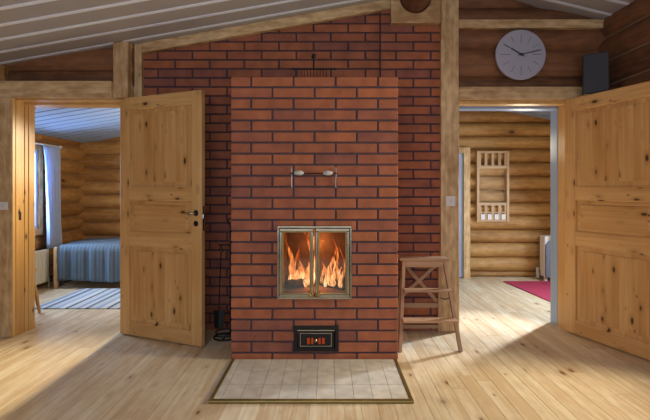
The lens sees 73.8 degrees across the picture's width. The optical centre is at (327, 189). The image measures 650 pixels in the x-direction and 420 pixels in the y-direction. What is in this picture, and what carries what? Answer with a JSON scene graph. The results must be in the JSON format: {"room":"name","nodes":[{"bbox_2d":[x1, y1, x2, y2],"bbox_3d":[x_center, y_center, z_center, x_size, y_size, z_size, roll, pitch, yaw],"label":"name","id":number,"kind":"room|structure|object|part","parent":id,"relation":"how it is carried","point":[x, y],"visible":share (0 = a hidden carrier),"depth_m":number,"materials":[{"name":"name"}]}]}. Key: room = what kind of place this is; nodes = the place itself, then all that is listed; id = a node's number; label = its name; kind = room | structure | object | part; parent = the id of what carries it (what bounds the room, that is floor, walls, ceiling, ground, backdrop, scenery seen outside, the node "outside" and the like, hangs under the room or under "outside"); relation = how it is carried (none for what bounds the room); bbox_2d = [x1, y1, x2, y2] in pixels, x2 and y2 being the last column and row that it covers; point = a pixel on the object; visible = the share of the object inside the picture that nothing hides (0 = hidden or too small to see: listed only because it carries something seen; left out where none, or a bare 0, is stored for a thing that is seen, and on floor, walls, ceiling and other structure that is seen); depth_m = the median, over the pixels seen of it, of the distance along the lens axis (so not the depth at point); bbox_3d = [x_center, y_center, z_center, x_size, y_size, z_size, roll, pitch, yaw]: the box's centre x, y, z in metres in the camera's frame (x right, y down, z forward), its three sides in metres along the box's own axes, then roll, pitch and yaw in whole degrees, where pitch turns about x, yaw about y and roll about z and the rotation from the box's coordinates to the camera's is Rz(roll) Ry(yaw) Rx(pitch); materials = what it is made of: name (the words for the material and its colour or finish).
{"room":"traditional dwelling","nodes":[
{"label":"traditional dwelling","id":0,"kind":"room"},
{"bbox_2d":[35,134,84,286],"bbox_3d":[-3.705,0.164,5.110,0.290,2.100,2.620,0,0,0],"label":"wall","id":1,"kind":"structure","parent":0,"point":[71,153],"depth_m":5.97,"materials":[{"name":"brown wood"}]},
{"bbox_2d":[35,144,42,235],"bbox_3d":[-3.610,-0.006,4.950,0.120,1.120,0.900,0,0,0],"label":"window","id":2,"kind":"structure","parent":1,"relation":"in","point":[38,148],"depth_m":5.32,"materials":[{"name":"brown wood"}]},
{"bbox_3d":[-3.590,-0.006,4.940,0.040,0.960,0.760,0,0,0],"label":"sash","id":3,"kind":"part","parent":2,"relation":"part of","materials":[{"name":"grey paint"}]},
{"bbox_2d":[35,249,51,286],"bbox_3d":[-3.513,0.974,5.010,0.095,0.480,0.920,0,0,0],"label":"radiator","id":4,"kind":"object","parent":1,"relation":"attached to","point":[41,256],"visible":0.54,"depth_m":5.26,"materials":[{"name":"metal"}]},
{"bbox_2d":[35,142,61,147],"bbox_3d":[-3.536,-0.561,5.020,0.108,0.036,1.320,0,0,0],"label":"curtain rod","id":5,"kind":"object","parent":1,"relation":"attached to","point":[35,142],"visible":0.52,"depth_m":5.37,"materials":[{"name":"white plastic"}]},
{"bbox_2d":[44,145,62,248],"bbox_3d":[-3.450,0.087,5.428,0.063,1.270,0.358,0,0,0],"label":"curtain","id":6,"kind":"object","parent":5,"relation":"hanging from","point":[52,154],"visible":0.99,"depth_m":5.42,"materials":[{"name":"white fabric"}]},
{"bbox_2d":[0,43,134,86],"bbox_3d":[-2.530,-0.086,3.733,1.740,2.600,0.214,0,0,0],"label":"wall","id":7,"kind":"structure","parent":0,"point":[91,65],"depth_m":3.67,"materials":[{"name":"brown wood"}]},
{"bbox_2d":[0,202,7,209],"bbox_3d":[-2.667,0.130,3.553,0.080,0.066,0.015,0,0,0],"label":"light switch","id":8,"kind":"object","parent":7,"relation":"attached to","point":[3,205],"visible":1,"depth_m":3.55,"materials":[{"name":"white plastic"}]},
{"bbox_2d":[0,98,11,336],"bbox_3d":[-2.660,0.227,3.700,0.120,1.974,0.280,0,0,0],"label":"trim","id":9,"kind":"structure","parent":7,"relation":"attached to","point":[5,103],"depth_m":3.56,"materials":[{"name":"brown wood"}]},
{"bbox_2d":[12,98,34,336],"bbox_3d":[-2.592,0.227,3.692,0.015,1.974,0.255,0,0,0],"label":"trim","id":10,"kind":"structure","parent":7,"relation":"attached to","point":[23,115],"depth_m":3.68,"materials":[{"name":"brown wood"}]},
{"bbox_2d":[0,81,114,98],"bbox_3d":[-2.545,-0.832,3.688,1.510,0.144,0.225,0,0,0],"label":"trim","id":11,"kind":"structure","parent":7,"relation":"attached to","point":[8,89],"depth_m":3.58,"materials":[{"name":"brown wood"}]},
{"bbox_2d":[17,99,122,107],"bbox_3d":[-2.160,-0.745,3.740,0.880,0.028,0.240,0,0,0],"label":"trim","id":12,"kind":"structure","parent":7,"relation":"attached to","point":[37,103],"depth_m":3.72,"materials":[{"name":"brown wood"}]},
{"bbox_2d":[113,41,133,98],"bbox_3d":[-1.728,-1.006,3.700,0.125,0.480,0.200,0,0,0],"label":"trim","id":13,"kind":"structure","parent":7,"relation":"attached to","point":[123,88],"depth_m":3.60,"materials":[{"name":"brown wood"}]},
{"bbox_2d":[134,44,143,96],"bbox_3d":[-1.677,-0.021,3.808,0.155,2.470,0.185,0,0,0],"label":"trim","id":14,"kind":"structure","parent":7,"relation":"attached to","point":[139,57],"depth_m":3.71,"materials":[{"name":"brown wood"}]},
{"bbox_2d":[120,90,204,346],"bbox_3d":[-1.353,0.217,3.503,0.866,1.977,0.159,0,0,22],"label":"door","id":15,"kind":"structure","parent":7,"relation":"in","point":[162,136],"depth_m":3.47,"materials":[{"name":"brown wood"}]},
{"bbox_3d":[-1.352,-0.721,3.502,0.646,0.100,0.042,0,0,22],"label":"rail","id":16,"kind":"part","parent":15,"relation":"part of","materials":[{"name":"brown wood"}]},
{"bbox_3d":[-1.352,0.029,3.502,0.646,0.100,0.042,0,0,22],"label":"rail","id":17,"kind":"part","parent":15,"relation":"part of","materials":[{"name":"brown wood"}]},
{"bbox_3d":[-1.352,0.404,3.502,0.646,0.110,0.042,0,0,22],"label":"rail","id":18,"kind":"part","parent":15,"relation":"part of","materials":[{"name":"brown wood"}]},
{"bbox_3d":[-1.352,1.153,3.502,0.646,0.107,0.042,0,0,22],"label":"rail","id":19,"kind":"part","parent":15,"relation":"part of","materials":[{"name":"brown wood"}]},
{"bbox_3d":[-1.352,-0.346,3.502,0.666,0.670,0.040,0,0,22],"label":"moulding","id":20,"kind":"part","parent":15,"relation":"part of","materials":[{"name":"brown wood"}]},
{"bbox_3d":[-1.352,0.214,3.502,0.666,0.290,0.040,0,0,22],"label":"moulding","id":21,"kind":"part","parent":15,"relation":"part of","materials":[{"name":"brown wood"}]},
{"bbox_3d":[-1.352,0.779,3.502,0.666,0.660,0.040,0,0,22],"label":"moulding","id":22,"kind":"part","parent":15,"relation":"part of","materials":[{"name":"brown wood"}]},
{"bbox_3d":[-1.352,-0.346,3.502,0.646,0.650,0.034,0,0,22],"label":"panel","id":23,"kind":"part","parent":15,"relation":"part of","materials":[{"name":"brown wood"}]},
{"bbox_3d":[-1.352,0.214,3.502,0.646,0.270,0.034,0,0,22],"label":"panel","id":24,"kind":"part","parent":15,"relation":"part of","materials":[{"name":"brown wood"}]},
{"bbox_3d":[-1.352,0.779,3.502,0.646,0.640,0.034,0,0,22],"label":"panel","id":25,"kind":"part","parent":15,"relation":"part of","materials":[{"name":"brown wood"}]},
{"bbox_2d":[35,108,119,142],"bbox_3d":[-2.200,-0.940,5.269,3.200,0.578,2.617,0,0,0],"label":"ceiling","id":26,"kind":"structure","parent":0,"point":[83,125],"depth_m":5.13,"materials":[{"name":"paint"}]},
{"bbox_2d":[78,137,119,238],"bbox_3d":[-2.225,-0.036,6.446,3.250,2.500,0.309,0,0,0],"label":"wall","id":27,"kind":"structure","parent":0,"point":[100,201],"depth_m":6.32,"materials":[{"name":"brown wood"}]},
{"bbox_2d":[0,0,379,64],"bbox_3d":[-1.065,-1.376,1.069,4.470,0.845,5.539,0,0,0],"label":"ceiling","id":28,"kind":"structure","parent":0,"point":[30,30],"depth_m":3.33,"materials":[{"name":"paint"}]},
{"bbox_2d":[400,0,430,12],"bbox_3d":[0.740,-1.628,1.100,0.256,0.256,5.200,0,0,0],"label":"log","id":29,"kind":"object","parent":28,"relation":"attached to","point":[413,6],"visible":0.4,"depth_m":3.58,"materials":[{"name":"brown wood"}]},
{"bbox_2d":[143,5,439,330],"bbox_3d":[-0.317,-0.256,3.838,2.593,2.940,0.224,0,0,0],"label":"brick wall","id":30,"kind":"structure","parent":0,"point":[367,45],"depth_m":3.75,"materials":[{"name":"red brick"}]},
{"bbox_2d":[141,0,389,53],"bbox_3d":[-0.526,-1.407,3.725,2.143,0.462,0.050,0,0,0],"label":"trim","id":31,"kind":"structure","parent":30,"relation":"attached to","point":[377,6],"depth_m":3.70,"materials":[{"name":"brown wood"}]},
{"bbox_2d":[390,0,440,25],"bbox_3d":[0.743,-1.521,3.693,0.420,0.214,0.066,0,0,0],"label":"board","id":32,"kind":"object","parent":30,"relation":"attached to","point":[399,16],"visible":0.93,"depth_m":3.66,"materials":[{"name":"brown wood"}]},
{"bbox_2d":[0,277,649,419],"bbox_3d":[0.135,1.244,2.400,8.269,0.060,8.700,0,0,0],"label":"floor","id":33,"kind":"structure","parent":0,"point":[514,363],"depth_m":2.87,"materials":[{"name":"brown wood"}]},
{"bbox_2d":[35,268,40,312],"bbox_3d":[-3.084,0.785,4.070,0.503,0.862,0.425,0,0,0],"label":"wooden chair","id":34,"kind":"object","parent":33,"relation":"on","point":[36,291],"visible":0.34,"depth_m":4.25,"materials":[{"name":"brown wood"}]},
{"bbox_3d":[-2.878,1.003,4.250,0.103,0.425,0.036,0,0,-37],"label":"leg","id":35,"kind":"part","parent":34,"relation":"part of","materials":[{"name":"brown wood"}]},
{"bbox_2d":[54,247,58,288],"bbox_3d":[-2.405,0.959,5.805,1.924,0.510,0.994,0,0,0],"label":"bed","id":36,"kind":"object","parent":33,"relation":"on","point":[56,282],"visible":0.1,"depth_m":5.31,"materials":[{"name":"brown wood"}]},
{"bbox_2d":[58,237,119,282],"bbox_3d":[-2.405,0.893,5.772,1.802,0.476,0.976,0,0,0],"label":"quilt","id":37,"kind":"object","parent":36,"relation":"on","point":[97,259],"visible":0.34,"depth_m":5.31,"materials":[{"name":"fabric"}]},
{"bbox_2d":[35,288,119,308],"bbox_3d":[-2.058,1.207,4.850,1.915,0.012,0.880,0,0,0],"label":"rag rug","id":38,"kind":"object","parent":33,"relation":"on","point":[85,298],"visible":0.35,"depth_m":4.71,"materials":[{"name":"fabric"}]},
{"bbox_2d":[213,217,231,340],"bbox_3d":[-0.844,0.719,3.560,0.197,0.988,0.194,0,0,0],"label":"stand","id":39,"kind":"object","parent":33,"relation":"on","point":[230,319],"visible":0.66,"depth_m":3.55,"materials":[{"name":"black metal"}]},
{"bbox_2d":[214,246,224,327],"bbox_3d":[-0.889,0.788,3.530,0.091,0.671,0.025,0,0,0],"label":"shovel","id":40,"kind":"object","parent":39,"relation":"hanging from","point":[218,315],"visible":1,"depth_m":3.53,"materials":[{"name":"black metal"}]},
{"bbox_3d":[-0.889,1.054,3.530,0.091,0.140,0.025,0,0,0],"label":"blade","id":41,"kind":"part","parent":40,"relation":"part of","materials":[{"name":"metal"}]},
{"bbox_2d":[208,359,413,403],"bbox_3d":[-0.097,1.205,2.765,1.170,0.016,0.618,0,0,0],"label":"hearth slab","id":42,"kind":"object","parent":33,"relation":"on","point":[244,381],"visible":1,"depth_m":2.69,"materials":[{"name":"tile"}]},
{"bbox_2d":[231,77,397,359],"bbox_3d":[-0.097,0.203,3.377,1.193,2.020,0.697,0,0,0],"label":"fireplace","id":43,"kind":"object","parent":33,"relation":"on","point":[315,156],"visible":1,"depth_m":3.09,"materials":[{"name":"red brick"}]},
{"bbox_3d":[-0.224,0.517,3.079,0.245,0.490,0.022,0,0,0],"label":"fire door","id":44,"kind":"part","parent":43,"relation":"part of","materials":[{"name":"metal"}]},
{"bbox_3d":[-0.224,0.517,3.080,0.201,0.446,0.012,0,0,0],"label":"glass trim","id":45,"kind":"part","parent":43,"relation":"part of","materials":[{"name":"clear glass"}]},
{"bbox_3d":[-0.207,-0.121,3.068,0.070,0.036,0.036,0,0,0],"label":"damper knob","id":46,"kind":"part","parent":43,"relation":"part of","materials":[{"name":"grey ceramic"}]},
{"bbox_2d":[284,277,314,288],"bbox_3d":[-0.213,0.710,3.305,0.246,0.077,0.071,0,0,-36],"label":"log","id":47,"kind":"object","parent":43,"relation":"in","point":[292,283],"visible":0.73,"depth_m":3.25,"materials":[{"name":"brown wood"}]},
{"bbox_2d":[292,54,335,76],"bbox_3d":[-0.112,-0.942,3.420,0.350,0.270,0.140,0,0,0],"label":"iron stand","id":48,"kind":"object","parent":43,"relation":"on","point":[313,56],"visible":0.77,"depth_m":3.41,"materials":[{"name":"black metal"}]},
{"bbox_2d":[304,70,326,76],"bbox_3d":[-0.112,-0.893,3.420,0.205,0.113,0.004,0,0,0],"label":"grille","id":49,"kind":"object","parent":48,"relation":"attached to","point":[304,70],"depth_m":3.42,"materials":[{"name":"metal"}]},
{"bbox_3d":[-0.096,0.517,3.100,0.532,0.522,0.044,0,0,0],"label":"door frame","id":50,"kind":"part","parent":43,"relation":"part of","materials":[{"name":"metal"}]},
{"bbox_2d":[287,274,342,280],"bbox_3d":[-0.100,0.709,3.445,0.443,0.079,0.077,0,0,0],"label":"log","id":51,"kind":"object","parent":43,"relation":"in","point":[320,275],"visible":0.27,"depth_m":3.42,"materials":[{"name":"brown wood"}]},
{"bbox_3d":[-0.086,1.062,3.081,0.256,0.123,0.014,0,0,0],"label":"ash door","id":52,"kind":"part","parent":43,"relation":"part of","materials":[{"name":"metal"}]},
{"bbox_2d":[288,232,344,286],"bbox_3d":[-0.100,0.500,3.274,0.460,0.442,0.184,0,0,0],"label":"flames","id":53,"kind":"object","parent":43,"relation":"in","point":[302,275],"visible":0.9,"depth_m":3.27,"materials":[{"name":"orange"}]},
{"bbox_3d":[-0.084,1.060,3.101,0.320,0.181,0.042,0,0,0],"label":"ash door frame","id":54,"kind":"part","parent":43,"relation":"part of","materials":[{"name":"metal"}]},
{"bbox_3d":[-0.002,-0.121,3.068,0.070,0.036,0.036,0,0,0],"label":"damper knob","id":55,"kind":"part","parent":43,"relation":"part of","materials":[{"name":"grey ceramic"}]},
{"bbox_2d":[319,277,344,288],"bbox_3d":[0.027,0.711,3.305,0.222,0.074,0.069,0,0,41],"label":"log","id":56,"kind":"object","parent":43,"relation":"in","point":[336,282],"visible":0.7,"depth_m":3.26,"materials":[{"name":"brown wood"}]},
{"bbox_3d":[0.032,0.517,3.079,0.245,0.490,0.022,0,0,0],"label":"fire door","id":57,"kind":"part","parent":43,"relation":"part of","materials":[{"name":"metal"}]},
{"bbox_3d":[0.032,0.517,3.080,0.201,0.446,0.012,0,0,0],"label":"glass trim","id":58,"kind":"part","parent":43,"relation":"part of","materials":[{"name":"clear glass"}]},
{"bbox_2d":[397,256,462,351],"bbox_3d":[0.768,0.882,3.466,0.482,0.676,0.463,0,0,0],"label":"step stool","id":59,"kind":"object","parent":33,"relation":"on","point":[433,262],"visible":0.95,"depth_m":3.44,"materials":[{"name":"brown wood"}]},
{"bbox_3d":[0.602,0.894,3.625,0.030,0.645,0.152,0,0,-13],"label":"leg","id":60,"kind":"part","parent":59,"relation":"part of","materials":[{"name":"brown wood"}]},
{"bbox_3d":[0.573,0.891,3.355,0.034,0.656,0.256,0,0,17],"label":"leg","id":61,"kind":"part","parent":59,"relation":"part of","materials":[{"name":"brown wood"}]},
{"bbox_3d":[0.768,1.158,3.677,0.336,0.032,0.018,0,0,0],"label":"rail","id":62,"kind":"part","parent":59,"relation":"part of","materials":[{"name":"brown wood"}]},
{"bbox_3d":[0.768,0.969,3.647,0.326,0.040,0.018,0,0,0],"label":"rail","id":63,"kind":"part","parent":59,"relation":"part of","materials":[{"name":"brown wood"}]},
{"bbox_3d":[0.768,0.590,3.450,0.300,0.048,0.020,0,0,0],"label":"rail","id":64,"kind":"part","parent":59,"relation":"part of","materials":[{"name":"brown wood"}]},
{"bbox_3d":[0.934,0.894,3.625,0.030,0.645,0.152,0,0,13],"label":"leg","id":65,"kind":"part","parent":59,"relation":"part of","materials":[{"name":"brown wood"}]},
{"bbox_3d":[0.964,0.891,3.355,0.034,0.656,0.256,0,0,-17],"label":"leg","id":66,"kind":"part","parent":59,"relation":"part of","materials":[{"name":"brown wood"}]},
{"bbox_2d":[503,281,549,301],"bbox_3d":[2.765,1.207,5.170,0.910,0.010,1.100,0,0,0],"label":"rug","id":67,"kind":"object","parent":33,"relation":"on","point":[541,289],"visible":0.29,"depth_m":5.34,"materials":[{"name":"red fabric"}]},
{"bbox_2d":[536,235,549,280],"bbox_3d":[3.045,0.909,5.825,0.370,0.585,0.290,0,0,0],"label":"upholstered chair","id":68,"kind":"object","parent":33,"relation":"on","point":[544,239],"visible":0.45,"depth_m":5.72,"materials":[{"name":"white fabric"}]},
{"bbox_3d":[2.880,1.132,5.950,0.032,0.140,0.032,0,0,0],"label":"leg","id":69,"kind":"part","parent":68,"relation":"part of","materials":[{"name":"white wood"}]},
{"bbox_3d":[2.885,0.884,5.775,0.050,0.535,0.130,0,0,0],"label":"panel","id":70,"kind":"part","parent":68,"relation":"part of","materials":[{"name":"white plastic"}]},
{"bbox_2d":[545,241,549,277],"bbox_3d":[3.031,0.907,5.697,0.338,0.490,0.035,0,0,0],"label":"cushion","id":71,"kind":"object","parent":68,"relation":"on","point":[547,243],"depth_m":5.68,"materials":[{"name":"fabric"}]},
{"bbox_2d":[459,111,549,276],"bbox_3d":[2.200,-0.086,6.146,2.600,2.600,0.309,0,0,0],"label":"wall","id":72,"kind":"structure","parent":0,"point":[511,248],"depth_m":6.02,"materials":[{"name":"brown wood"}]},
{"bbox_2d":[459,153,462,276],"bbox_3d":[1.480,0.349,5.980,0.760,1.710,0.040,0,0,0],"label":"door","id":73,"kind":"structure","parent":72,"relation":"in","point":[460,154],"depth_m":5.96,"materials":[{"name":"grey paint"}]},
{"bbox_2d":[459,147,469,278],"bbox_3d":[1.525,0.314,5.975,0.850,1.800,0.090,0,0,0],"label":"trim","id":74,"kind":"structure","parent":72,"relation":"attached to","point":[465,150],"depth_m":5.93,"materials":[{"name":"brown wood"}]},
{"bbox_2d":[476,151,508,221],"bbox_3d":[2.270,-0.049,5.978,0.444,0.975,0.055,0,0,0],"label":"wall rack","id":75,"kind":"object","parent":72,"relation":"attached to","point":[478,153],"visible":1,"depth_m":5.96,"materials":[{"name":"brown wood"}]},
{"bbox_3d":[2.270,-0.521,5.980,0.376,0.030,0.050,0,0,0],"label":"rail","id":76,"kind":"part","parent":75,"relation":"part of","materials":[{"name":"brown wood"}]},
{"bbox_3d":[2.270,-0.316,5.980,0.376,0.040,0.050,0,0,0],"label":"rail","id":77,"kind":"part","parent":75,"relation":"part of","materials":[{"name":"brown wood"}]},
{"bbox_3d":[2.270,0.194,5.980,0.376,0.040,0.050,0,0,0],"label":"rail","id":78,"kind":"part","parent":75,"relation":"part of","materials":[{"name":"brown wood"}]},
{"bbox_3d":[2.270,0.424,5.980,0.376,0.030,0.050,0,0,0],"label":"rail","id":79,"kind":"part","parent":75,"relation":"part of","materials":[{"name":"brown wood"}]},
{"bbox_2d":[494,214,498,219],"bbox_3d":[2.317,0.369,5.955,0.054,0.075,0.012,0,0,0],"label":"card","id":80,"kind":"object","parent":75,"relation":"attached to","point":[496,216],"visible":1,"depth_m":5.95,"materials":[{"name":"paper"}]},
{"bbox_2d":[504,111,549,119],"bbox_3d":[2.250,-1.151,5.141,2.500,0.485,2.382,0,0,0],"label":"ceiling","id":81,"kind":"structure","parent":0,"point":[541,114],"depth_m":5.89,"materials":[{"name":"paint"}]},
{"bbox_2d":[459,0,605,86],"bbox_3d":[1.810,-1.316,3.840,1.420,0.940,0.221,0,0,0],"label":"wall","id":82,"kind":"structure","parent":0,"point":[565,49],"depth_m":3.75,"materials":[{"name":"brown wood"}]},
{"bbox_2d":[440,0,458,331],"bbox_3d":[1.042,-0.246,3.840,0.155,2.920,0.280,0,0,0],"label":"wooden post","id":83,"kind":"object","parent":82,"relation":"attached to","point":[449,25],"depth_m":3.70,"materials":[{"name":"brown wood"}]},
{"bbox_2d":[446,196,454,205],"bbox_3d":[1.047,0.095,3.692,0.078,0.086,0.015,0,0,0],"label":"light switch","id":84,"kind":"object","parent":83,"relation":"attached to","point":[450,200],"visible":1,"depth_m":3.69,"materials":[{"name":"white plastic"}]},
{"bbox_2d":[459,101,564,105],"bbox_3d":[1.590,0.222,3.800,0.940,1.984,0.120,0,0,0],"label":"trim","id":85,"kind":"structure","parent":82,"relation":"attached to","point":[461,103],"depth_m":3.74,"materials":[{"name":"brown wood"}]},
{"bbox_2d":[495,30,545,79],"bbox_3d":[1.633,-1.146,3.705,0.424,0.424,0.113,0,0,0],"label":"wall clock","id":86,"kind":"object","parent":82,"relation":"attached to","point":[520,54],"visible":1,"depth_m":3.66,"materials":[{"name":"grey plastic"}]},
{"bbox_2d":[459,87,581,100],"bbox_3d":[1.820,-0.829,3.815,1.400,0.115,0.230,0,0,0],"label":"trim","id":87,"kind":"structure","parent":82,"relation":"attached to","point":[465,93],"depth_m":3.70,"materials":[{"name":"brown wood"}]},
{"bbox_2d":[459,19,603,29],"bbox_3d":[1.785,-1.423,3.750,1.330,0.075,0.100,0,0,0],"label":"trim","id":88,"kind":"structure","parent":82,"relation":"attached to","point":[464,24],"depth_m":3.70,"materials":[{"name":"brown wood"}]},
{"bbox_2d":[516,0,633,18],"bbox_3d":[1.835,-1.612,1.069,1.330,0.373,5.539,0,0,0],"label":"ceiling","id":89,"kind":"structure","parent":0,"point":[596,9],"depth_m":3.61,"materials":[{"name":"paint"}]},
{"bbox_2d":[598,0,649,89],"bbox_3d":[2.471,-0.286,1.090,0.258,3.000,5.780,0,0,0],"label":"wall","id":90,"kind":"structure","parent":0,"point":[626,31],"depth_m":3.40,"materials":[{"name":"brown wood"}]},
{"bbox_3d":[2.310,0.184,3.852,0.420,2.060,0.196,0,0,0],"label":"wall","id":91,"kind":"structure","parent":0,"visible":0},
{"bbox_2d":[558,104,564,329],"bbox_3d":[2.085,0.222,3.807,0.070,1.984,0.123,0,0,0],"label":"trim","id":92,"kind":"structure","parent":91,"relation":"attached to","point":[561,109],"depth_m":3.80,"materials":[{"name":"brown wood"}]},
{"bbox_2d":[565,81,649,360],"bbox_3d":[2.195,0.217,3.328,0.159,1.977,0.864,0,0,-20],"label":"door","id":93,"kind":"structure","parent":91,"relation":"in","point":[607,133],"depth_m":3.33,"materials":[{"name":"brown wood"}]},
{"bbox_3d":[2.195,-0.721,3.327,0.042,0.100,0.644,0,0,-20],"label":"rail","id":94,"kind":"part","parent":93,"relation":"part of","materials":[{"name":"brown wood"}]},
{"bbox_3d":[2.195,0.029,3.327,0.042,0.100,0.644,0,0,-20],"label":"rail","id":95,"kind":"part","parent":93,"relation":"part of","materials":[{"name":"brown wood"}]},
{"bbox_3d":[2.195,0.404,3.327,0.042,0.110,0.644,0,0,-20],"label":"rail","id":96,"kind":"part","parent":93,"relation":"part of","materials":[{"name":"brown wood"}]},
{"bbox_3d":[2.195,1.153,3.327,0.042,0.107,0.644,0,0,-20],"label":"rail","id":97,"kind":"part","parent":93,"relation":"part of","materials":[{"name":"brown wood"}]},
{"bbox_3d":[2.195,-0.346,3.327,0.040,0.670,0.664,0,0,-20],"label":"moulding","id":98,"kind":"part","parent":93,"relation":"part of","materials":[{"name":"brown wood"}]},
{"bbox_3d":[2.195,0.214,3.327,0.040,0.290,0.664,0,0,-20],"label":"moulding","id":99,"kind":"part","parent":93,"relation":"part of","materials":[{"name":"brown wood"}]},
{"bbox_3d":[2.195,0.779,3.327,0.040,0.660,0.664,0,0,-20],"label":"moulding","id":100,"kind":"part","parent":93,"relation":"part of","materials":[{"name":"brown wood"}]},
{"bbox_3d":[2.195,-0.346,3.327,0.034,0.650,0.644,0,0,-20],"label":"panel","id":101,"kind":"part","parent":93,"relation":"part of","materials":[{"name":"brown wood"}]},
{"bbox_3d":[2.195,0.214,3.327,0.034,0.270,0.644,0,0,-20],"label":"panel","id":102,"kind":"part","parent":93,"relation":"part of","materials":[{"name":"brown wood"}]},
{"bbox_3d":[2.195,0.779,3.327,0.034,0.640,0.644,0,0,-20],"label":"panel","id":103,"kind":"part","parent":93,"relation":"part of","materials":[{"name":"brown wood"}]},
{"bbox_3d":[2.200,-0.779,3.625,0.200,0.008,0.170,0,0,0],"label":"door frame","id":104,"kind":"structure","parent":91,"relation":"attached to","visible":0},
{"bbox_2d":[582,51,608,94],"bbox_3d":[2.192,-0.946,3.550,0.184,0.325,0.137,0,0,29],"label":"loudspeaker","id":105,"kind":"object","parent":104,"relation":"on","point":[595,66],"visible":0.81,"depth_m":3.49,"materials":[{"name":"black plastic"}]},
{"bbox_3d":[2.810,0.014,3.975,1.380,2.400,0.040,0,0,0],"label":"wall","id":106,"kind":"structure","parent":0,"visible":0},
{"bbox_2d":[459,106,557,325],"bbox_3d":[1.620,0.222,3.926,1.000,1.984,0.117,0,0,0],"label":"trim","id":107,"kind":"structure","parent":106,"relation":"attached to","point":[553,110],"depth_m":3.91,"materials":[{"name":"grey paint"}]}
]}

